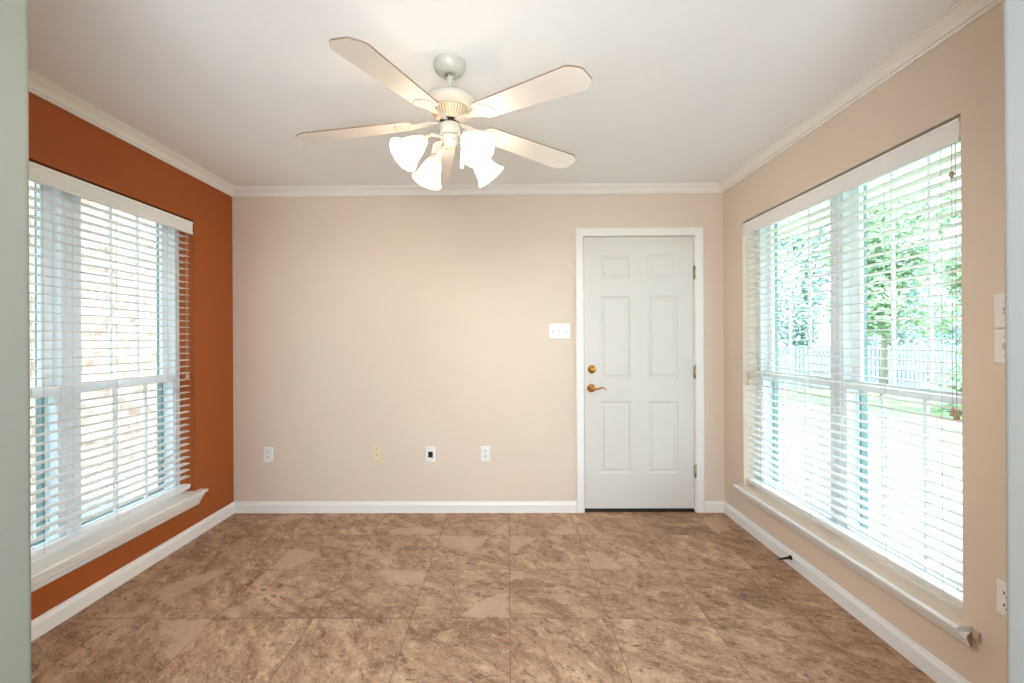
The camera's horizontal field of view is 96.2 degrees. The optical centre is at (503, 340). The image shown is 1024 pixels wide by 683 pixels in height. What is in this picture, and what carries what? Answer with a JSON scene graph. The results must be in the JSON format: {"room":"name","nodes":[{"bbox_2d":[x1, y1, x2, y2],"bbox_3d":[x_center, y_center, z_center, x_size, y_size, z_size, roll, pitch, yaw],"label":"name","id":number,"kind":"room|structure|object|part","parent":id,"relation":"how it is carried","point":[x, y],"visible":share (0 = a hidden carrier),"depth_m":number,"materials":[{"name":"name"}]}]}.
{"room":"empty living room","nodes":[
{"label":"empty living room","id":0,"kind":"room"},
{"bbox_2d":[0,0,31,682],"bbox_3d":[-1.546,0.079,0.956,1.032,2.438,0.120,0,0,1],"label":"wall","id":1,"kind":"structure","parent":0,"point":[15,476],"depth_m":0.97,"materials":[{"name":"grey paint"}]},
{"bbox_2d":[29,181,156,500],"bbox_3d":[-4.391,-0.283,3.544,0.250,3.610,11.000,0,0,1],"label":"brick wall","id":2,"kind":"structure","parent":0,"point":[88,294],"depth_m":5.01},
{"bbox_2d":[29,92,233,620],"bbox_3d":[-2.149,0.082,2.244,0.200,2.438,2.685,0,0,1],"label":"wall","id":3,"kind":"structure","parent":0,"point":[61,141],"depth_m":3.04,"materials":[{"name":"orange paint"}]},
{"bbox_2d":[30,182,207,592],"bbox_3d":[-2.122,0.148,2.274,0.263,1.879,1.625,0,0,1],"label":"window","id":4,"kind":"structure","parent":3,"relation":"in","point":[46,569],"depth_m":2.29,"materials":[{"name":"white plastic"}]},
{"bbox_3d":[-2.204,-0.252,1.899,0.020,1.040,0.673,0,0,1],"label":"sash","id":5,"kind":"part","parent":4,"relation":"part of","materials":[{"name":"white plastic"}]},
{"bbox_3d":[-2.166,0.604,1.899,0.022,0.765,0.673,0,0,1],"label":"sash","id":6,"kind":"part","parent":4,"relation":"part of","materials":[{"name":"white plastic"}]},
{"bbox_3d":[-2.233,0.108,2.283,0.032,1.756,1.439,0,0,1],"label":"frame","id":7,"kind":"part","parent":4,"relation":"part of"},
{"bbox_2d":[29,161,192,561],"bbox_3d":[-2.086,0.099,2.280,0.082,1.756,1.510,0,0,1],"label":"window blind","id":8,"kind":"object","parent":4,"relation":"attached to","point":[39,174],"visible":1,"depth_m":2.40,"materials":[{"name":"white plastic"}]},
{"bbox_3d":[-2.099,0.120,2.071,0.057,1.698,0.002,0,0,1],"label":"ladder cord","id":9,"kind":"part","parent":8,"relation":"part of","materials":[{"name":"white fabric"}]},
{"bbox_3d":[-2.092,0.961,2.280,0.054,0.032,1.498,0,0,1],"label":"rail","id":10,"kind":"part","parent":8,"relation":"part of","materials":[{"name":"white plastic"}]},
{"bbox_3d":[-2.095,0.120,2.461,0.057,1.698,0.002,0,0,1],"label":"ladder cord","id":11,"kind":"part","parent":8,"relation":"part of","materials":[{"name":"white fabric"}]},
{"bbox_3d":[-2.090,0.119,2.901,0.057,1.698,0.002,0,0,1],"label":"ladder cord","id":12,"kind":"part","parent":8,"relation":"part of","materials":[{"name":"white fabric"}]},
{"bbox_3d":[-2.051,-0.238,2.976,0.002,0.917,0.002,0,0,16],"label":"lift cord","id":13,"kind":"part","parent":8,"relation":"part of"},
{"bbox_3d":[-2.049,-0.243,2.986,0.002,0.907,0.002,0,0,-44],"label":"lift cord","id":14,"kind":"part","parent":8,"relation":"part of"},
{"bbox_3d":[-2.198,0.113,2.282,0.111,1.807,1.520,0,0,1],"label":"frame","id":15,"kind":"part","parent":4,"relation":"part of","materials":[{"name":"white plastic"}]},
{"bbox_3d":[-2.197,-0.252,2.665,0.020,1.040,0.673,0,0,1],"label":"sash","id":16,"kind":"part","parent":4,"relation":"part of","materials":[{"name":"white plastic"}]},
{"bbox_3d":[-2.158,0.604,2.665,0.022,0.765,0.673,0,0,1],"label":"sash","id":17,"kind":"part","parent":4,"relation":"part of","materials":[{"name":"glass"}]},
{"bbox_2d":[28,69,235,196],"bbox_3d":[-2.022,-1.108,2.243,0.066,0.058,2.445,0,0,1],"label":"trim","id":18,"kind":"structure","parent":3,"relation":"attached to","point":[39,86],"depth_m":2.41,"materials":[{"name":"paint"}]},
{"bbox_2d":[31,502,234,641],"bbox_3d":[-2.037,1.258,2.243,0.013,0.084,2.445,0,0,1],"label":"baseboard","id":19,"kind":"structure","parent":3,"relation":"attached to","point":[55,616],"depth_m":2.43,"materials":[{"name":"paint"}]},
{"bbox_2d":[232,193,724,501],"bbox_3d":[-0.194,0.072,3.507,3.684,2.438,0.120,0,0,1],"label":"wall","id":20,"kind":"structure","parent":0,"point":[403,326],"depth_m":3.45,"materials":[{"name":"beige paint"}]},
{"bbox_2d":[264,447,272,461],"bbox_3d":[-1.768,0.861,3.458,0.070,0.114,0.009,0,0,1],"label":"electrical outlet","id":21,"kind":"object","parent":20,"relation":"attached to","point":[268,451],"visible":1,"depth_m":3.46,"materials":[{"name":"white plastic"}]},
{"bbox_2d":[372,447,381,461],"bbox_3d":[-0.949,0.859,3.447,0.070,0.114,0.014,0,0,1],"label":"cable plate","id":22,"kind":"object","parent":20,"relation":"attached to","point":[376,451],"visible":1,"depth_m":3.45,"materials":[{"name":"beige plastic"}]},
{"bbox_2d":[426,447,434,461],"bbox_3d":[-0.544,0.857,3.446,0.070,0.114,0.009,0,0,1],"label":"data plate","id":23,"kind":"object","parent":20,"relation":"attached to","point":[430,451],"visible":1,"depth_m":3.44,"materials":[{"name":"white plastic"}]},
{"bbox_2d":[233,182,721,196],"bbox_3d":[-0.201,-1.117,3.414,3.684,0.058,0.066,0,0,1],"label":"trim","id":24,"kind":"structure","parent":20,"relation":"attached to","point":[711,187],"depth_m":3.41,"materials":[{"name":"paint"}]},
{"bbox_2d":[234,501,723,512],"bbox_3d":[-0.189,1.249,3.441,3.684,0.084,0.013,0,0,1],"label":"baseboard","id":25,"kind":"structure","parent":20,"relation":"attached to","point":[268,506],"depth_m":3.44,"materials":[{"name":"paint"}]},
{"bbox_2d":[481,446,489,460],"bbox_3d":[-0.133,0.850,3.442,0.070,0.114,0.009,0,0,1],"label":"electrical outlet","id":26,"kind":"object","parent":20,"relation":"attached to","point":[485,450],"visible":1,"depth_m":3.44,"materials":[{"name":"white plastic"}]},
{"bbox_2d":[548,323,569,338],"bbox_3d":[0.420,-0.069,3.433,0.162,0.114,0.016,0,0,1],"label":"light switch","id":27,"kind":"object","parent":20,"relation":"attached to","point":[555,330],"visible":1,"depth_m":3.43,"materials":[{"name":"white plastic"}]},
{"bbox_2d":[575,227,704,512],"bbox_3d":[1.020,0.223,3.467,0.950,2.124,0.171,0,0,1],"label":"door","id":28,"kind":"structure","parent":20,"relation":"in","point":[639,292],"depth_m":3.44,"materials":[{"name":"paint"}]},
{"bbox_3d":[0.698,0.358,3.414,0.137,0.064,0.057,0,0,1],"label":"handle","id":29,"kind":"part","parent":28,"relation":"part of","materials":[{"name":"gold metal"}]},
{"bbox_2d":[31,512,935,682],"bbox_3d":[-0.222,1.291,0.184,4.084,0.001,6.762,0,0,1],"label":"floor","id":30,"kind":"structure","parent":0,"point":[587,597],"depth_m":2.20,"materials":[{"name":"tile"}]},
{"bbox_2d":[28,0,960,185],"bbox_3d":[-0.234,-1.197,0.185,4.084,0.100,6.765,0,0,1],"label":"ceiling","id":31,"kind":"structure","parent":0,"point":[680,91],"depth_m":1.95,"materials":[{"name":"paint"}]},
{"bbox_2d":[296,36,591,189],"bbox_3d":[-0.262,-0.906,1.914,1.213,0.481,1.247,0,0,1],"label":"ceiling fan","id":32,"kind":"object","parent":31,"relation":"hanging from","point":[450,106],"visible":1,"depth_m":1.81,"materials":[{"name":"white metal"}]},
{"bbox_3d":[-0.623,-0.874,1.933,0.490,0.006,0.136,-5,8,4],"label":"blade","id":33,"kind":"part","parent":32,"relation":"part of","materials":[{"name":"beige wood"}]},
{"bbox_3d":[-0.374,-0.875,1.529,0.136,0.006,0.490,8,8,22],"label":"blade","id":34,"kind":"part","parent":32,"relation":"part of","materials":[{"name":"beige wood"}]},
{"bbox_3d":[-0.374,-0.735,1.782,0.136,0.140,0.132,0,0,1],"label":"lamp shade","id":35,"kind":"part","parent":32,"relation":"part of","materials":[{"name":"white glass"}]},
{"bbox_3d":[-0.340,-0.735,2.057,0.132,0.140,0.136,0,0,1],"label":"lamp shade","id":36,"kind":"part","parent":32,"relation":"part of","materials":[{"name":"white glass"}]},
{"bbox_3d":[-0.289,-0.803,1.846,0.123,0.073,0.052,0,0,-31],"label":"lamp arm","id":37,"kind":"part","parent":32,"relation":"part of","materials":[{"name":"white metal"}]},
{"bbox_3d":[-0.276,-0.803,1.971,0.052,0.073,0.123,0,0,-31],"label":"lamp arm","id":38,"kind":"part","parent":32,"relation":"part of","materials":[{"name":"white metal"}]},
{"bbox_3d":[-0.260,-0.761,1.873,0.017,0.050,0.017,0,0,1],"label":"pull knob","id":39,"kind":"part","parent":32,"relation":"part of","materials":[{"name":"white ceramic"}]},
{"bbox_3d":[-0.315,-0.876,2.295,0.136,0.006,0.490,-9,-3,-14],"label":"blade","id":40,"kind":"part","parent":32,"relation":"part of","materials":[{"name":"beige wood"}]},
{"bbox_3d":[-0.169,-0.721,1.872,0.017,0.050,0.017,0,0,1],"label":"pull knob","id":41,"kind":"part","parent":32,"relation":"part of","materials":[{"name":"white ceramic"}]},
{"bbox_3d":[-0.164,-0.804,1.829,0.092,0.073,0.109,0,0,1],"label":"lamp arm","id":42,"kind":"part","parent":32,"relation":"part of","materials":[{"name":"white metal"}]},
{"bbox_3d":[-0.127,-0.763,1.772,0.062,0.061,0.044,0,0,35],"label":"bulb","id":43,"kind":"part","parent":32,"relation":"part of","materials":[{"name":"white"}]},
{"bbox_3d":[-0.099,-0.736,1.747,0.132,0.140,0.136,0,0,1],"label":"lamp shade","id":44,"kind":"part","parent":32,"relation":"part of","materials":[{"name":"white glass"}]},
{"bbox_3d":[-0.065,-0.736,2.023,0.136,0.140,0.132,0,0,1],"label":"lamp shade","id":45,"kind":"part","parent":32,"relation":"part of","materials":[{"name":"white glass"}]},
{"bbox_3d":[0.123,-0.878,2.114,0.490,0.006,0.136,5,-11,-32],"label":"blade","id":46,"kind":"part","parent":32,"relation":"part of","materials":[{"name":"beige wood"}]},
{"bbox_3d":[0.087,-0.878,1.641,0.490,0.006,0.136,6,-4,40],"label":"blade","id":47,"kind":"part","parent":32,"relation":"part of","materials":[{"name":"beige wood"}]},
{"bbox_2d":[723,2,1006,682],"bbox_3d":[1.735,0.062,2.205,0.200,2.438,2.685,0,0,1],"label":"wall","id":48,"kind":"structure","parent":0,"point":[963,76],"depth_m":1.64,"materials":[{"name":"beige paint"}]},
{"bbox_2d":[779,555,791,559],"bbox_3d":[1.598,1.232,2.604,0.067,0.028,0.028,0,0,1],"label":"door stop","id":49,"kind":"object","parent":48,"relation":"attached to","point":[789,556],"visible":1,"depth_m":2.60,"materials":[{"name":"brown metal"}]},
{"bbox_3d":[1.606,1.232,2.604,0.051,0.028,0.028,0,0,1],"label":"stem","id":50,"kind":"part","parent":49,"relation":"part of","materials":[{"name":"brown metal"}]},
{"bbox_2d":[724,501,969,682],"bbox_3d":[1.634,1.240,2.206,0.013,0.084,2.445,0,0,1],"label":"baseboard","id":51,"kind":"structure","parent":48,"relation":"attached to","point":[921,658],"depth_m":2.10,"materials":[{"name":"white paint"}]},
{"bbox_2d":[733,141,980,646],"bbox_3d":[1.710,0.128,2.373,0.263,1.873,1.609,0,0,1],"label":"window","id":52,"kind":"structure","parent":48,"relation":"in","point":[948,616],"depth_m":2.33,"materials":[{"name":"white plastic"}]},
{"bbox_3d":[1.759,0.592,2.771,0.022,0.780,0.671,0,0,1],"label":"sash","id":53,"kind":"part","parent":52,"relation":"part of","materials":[{"name":"glass"}]},
{"bbox_3d":[1.789,-0.271,2.771,0.020,1.038,0.671,0,0,1],"label":"sash","id":54,"kind":"part","parent":52,"relation":"part of","materials":[{"name":"white plastic"}]},
{"bbox_3d":[1.786,0.101,2.389,0.111,1.820,1.517,0,0,1],"label":"frame","id":55,"kind":"part","parent":52,"relation":"part of","materials":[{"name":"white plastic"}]},
{"bbox_2d":[743,117,962,608],"bbox_3d":[1.675,0.088,2.393,0.080,1.769,1.503,0,0,1],"label":"window blind","id":56,"kind":"object","parent":52,"relation":"attached to","point":[948,134],"visible":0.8,"depth_m":2.07,"materials":[{"name":"white plastic"}]},
{"bbox_3d":[1.650,-0.223,3.104,0.002,0.980,0.002,0,0,-14],"label":"lift cord","id":57,"kind":"part","parent":56,"relation":"part of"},
{"bbox_3d":[1.690,0.109,2.973,0.057,1.711,0.002,0,0,1],"label":"ladder cord","id":58,"kind":"part","parent":56,"relation":"part of","materials":[{"name":"white fabric"}]},
{"bbox_3d":[1.686,0.109,2.483,0.057,1.711,0.002,0,0,1],"label":"ladder cord","id":59,"kind":"part","parent":56,"relation":"part of","materials":[{"name":"white fabric"}]},
{"bbox_3d":[1.689,0.957,2.393,0.054,0.032,1.491,0,0,1],"label":"rail","id":60,"kind":"part","parent":56,"relation":"part of","materials":[{"name":"white plastic"}]},
{"bbox_3d":[1.681,0.109,1.988,0.057,1.711,0.002,0,0,1],"label":"ladder cord","id":61,"kind":"part","parent":56,"relation":"part of","materials":[{"name":"white fabric"}]},
{"bbox_3d":[1.678,0.109,1.728,0.057,1.711,0.002,0,0,1],"label":"ladder cord","id":62,"kind":"part","parent":56,"relation":"part of","materials":[{"name":"white fabric"}]},
{"bbox_3d":[1.636,-0.236,1.674,0.002,0.955,0.002,0,0,-44],"label":"lift cord","id":63,"kind":"part","parent":56,"relation":"part of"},
{"bbox_3d":[1.636,-0.231,1.660,0.002,0.965,0.002,0,0,-44],"label":"lift cord","id":64,"kind":"part","parent":56,"relation":"part of","materials":[{"name":"white fabric"}]},
{"bbox_3d":[1.821,0.096,2.388,0.032,1.769,1.436,0,0,1],"label":"frame","id":65,"kind":"part","parent":52,"relation":"part of","materials":[{"name":"white wood"}]},
{"bbox_3d":[1.751,0.592,2.007,0.022,0.780,0.671,0,0,1],"label":"sash","id":66,"kind":"part","parent":52,"relation":"part of","materials":[{"name":"glass"}]},
{"bbox_3d":[1.781,-0.271,2.006,0.020,1.038,0.671,0,0,1],"label":"sash","id":67,"kind":"part","parent":52,"relation":"part of","materials":[{"name":"white plastic"}]},
{"bbox_2d":[718,0,1002,192],"bbox_3d":[1.596,-1.127,2.207,0.066,0.058,2.445,0,0,1],"label":"trim","id":68,"kind":"structure","parent":48,"relation":"attached to","point":[962,14],"depth_m":1.96,"materials":[{"name":"paint"}]},
{"bbox_2d":[994,293,1004,328],"bbox_3d":[1.618,-0.096,1.484,0.016,0.114,0.070,0,0,1],"label":"light switch","id":69,"kind":"object","parent":48,"relation":"attached to","point":[999,299],"visible":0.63,"depth_m":1.50,"materials":[{"name":"white plastic"}]},
{"bbox_2d":[994,329,1004,363],"bbox_3d":[1.619,0.019,1.484,0.016,0.114,0.070,0,0,1],"label":"light switch","id":70,"kind":"object","parent":48,"relation":"attached to","point":[999,334],"visible":0.59,"depth_m":1.50,"materials":[{"name":"white plastic"}]},
{"bbox_2d":[997,578,1006,617],"bbox_3d":[1.626,0.842,1.481,0.009,0.114,0.070,0,0,1],"label":"electrical outlet","id":71,"kind":"object","parent":48,"relation":"attached to","point":[1001,585],"visible":0.5,"depth_m":1.50,"materials":[{"name":"white plastic"}]},
{"bbox_2d":[1001,602,1006,611],"bbox_3d":[1.624,0.861,1.481,0.003,0.028,0.033,0,0,1],"label":"receptacle","id":72,"kind":"object","parent":71,"relation":"attached to","point":[1003,604],"depth_m":1.49,"materials":[{"name":"white plastic"}]},
{"bbox_2d":[1001,590,1006,599],"bbox_3d":[1.624,0.822,1.481,0.003,0.028,0.033,0,0,1],"label":"receptacle","id":73,"kind":"object","parent":71,"relation":"attached to","point":[1003,592],"depth_m":1.49,"materials":[{"name":"white plastic"}]},
{"bbox_2d":[1003,0,1023,682],"bbox_3d":[1.346,0.064,0.926,0.552,2.438,0.120,0,0,1],"label":"wall","id":74,"kind":"structure","parent":0,"point":[1013,9],"depth_m":0.96,"materials":[{"name":"grey paint"}]},
{"label":"outside","id":75,"kind":"structure","parent":0,"visible":0},
{"bbox_2d":[778,350,961,475],"bbox_3d":[23.207,1.493,19.768,74.000,0.280,80.000,0,0,1],"label":"lawn","id":76,"kind":"structure","parent":75,"point":[873,400],"depth_m":7.87,"materials":[{"name":"green plant"}]},
{"bbox_2d":[778,221,829,382],"bbox_3d":[9.870,-2.028,15.126,3.032,6.860,2.875,0,0,1],"label":"tree","id":77,"kind":"object","parent":76,"relation":"on","point":[800,328],"visible":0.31,"depth_m":14.81,"materials":[{"name":"green plant"}]},
{"bbox_2d":[778,344,961,388],"bbox_3d":[15.139,0.738,13.414,18.000,1.272,0.150,0,0,1],"label":"picket fence","id":78,"kind":"object","parent":76,"relation":"on","point":[871,353],"visible":0.29,"depth_m":13.38,"materials":[{"name":"white wood"}]},
{"bbox_3d":[15.137,0.324,13.379,18.000,0.080,0.040,0,0,1],"label":"rail","id":79,"kind":"part","parent":78,"relation":"part of","materials":[{"name":"white wood"}]},
{"bbox_2d":[813,178,960,399],"bbox_3d":[8.998,-1.355,10.922,2.422,5.524,2.429,0,0,1],"label":"tree","id":80,"kind":"object","parent":76,"relation":"on","point":[901,274],"visible":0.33,"depth_m":10.39,"materials":[{"name":"green plant"}]},
{"bbox_2d":[828,191,957,345],"bbox_3d":[13.679,-1.928,15.994,3.337,6.622,3.645,0,0,1],"label":"tree","id":81,"kind":"object","parent":76,"relation":"on","point":[902,333],"visible":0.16,"depth_m":15.47,"materials":[{"name":"green plant"}]},
{"bbox_2d":[869,298,961,345],"bbox_3d":[21.238,-0.407,23.788,5.600,3.500,4.800,0,0,1],"label":"house","id":82,"kind":"structure","parent":76,"relation":"on","point":[911,323],"depth_m":21.81,"materials":[{"name":"white"}]},
{"bbox_2d":[887,352,944,388],"bbox_3d":[10.978,0.850,12.255,1.500,1.090,0.150,0,0,1],"label":"picket fence","id":83,"kind":"object","parent":76,"relation":"on","point":[909,375],"visible":0.56,"depth_m":12.19,"materials":[{"name":"white wood"}]},
{"bbox_3d":[10.975,0.345,12.221,1.500,0.080,0.040,0,0,1],"label":"rail","id":84,"kind":"part","parent":83,"relation":"part of","materials":[{"name":"white wood"}]},
{"bbox_3d":[10.962,1.029,12.191,1.468,0.732,0.020,0,0,1],"label":"picket panel","id":85,"kind":"part","parent":83,"relation":"part of","materials":[{"name":"white wood"}]},
{"bbox_2d":[911,221,961,346],"bbox_3d":[18.053,-2.062,17.414,4.377,6.908,4.125,0,0,1],"label":"tree","id":86,"kind":"object","parent":76,"relation":"on","point":[949,333],"visible":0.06,"depth_m":17.59,"materials":[{"name":"green plant"}]},
{"bbox_2d":[920,188,961,413],"bbox_3d":[9.565,-0.740,8.595,2.497,4.803,2.364,0,0,1],"label":"tree","id":87,"kind":"object","parent":76,"relation":"on","point":[957,264],"visible":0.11,"depth_m":9.18,"materials":[{"name":"green plant"}]},
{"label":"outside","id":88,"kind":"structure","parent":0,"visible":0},
{"bbox_2d":[779,432,962,579],"bbox_3d":[3.242,1.459,2.818,2.788,0.050,8.700,0,0,1],"label":"patio slab","id":89,"kind":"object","parent":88,"point":[948,480],"visible":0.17,"depth_m":4.33,"materials":[{"name":"concrete"}]},
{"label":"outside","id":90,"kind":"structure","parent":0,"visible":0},
{"bbox_2d":[778,144,960,239],"bbox_3d":[2.542,-1.308,2.275,1.428,0.230,8.600,0,0,1],"label":"porch roof","id":91,"kind":"structure","parent":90,"point":[945,153],"depth_m":3.59,"materials":[{"name":"paint"}]},
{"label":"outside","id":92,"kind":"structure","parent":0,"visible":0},
{"bbox_2d":[31,462,156,538],"bbox_3d":[-3.239,1.491,3.533,2.017,0.050,11.000,0,0,1],"label":"path","id":93,"kind":"structure","parent":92,"point":[33,507],"depth_m":4.50,"materials":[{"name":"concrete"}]}
]}

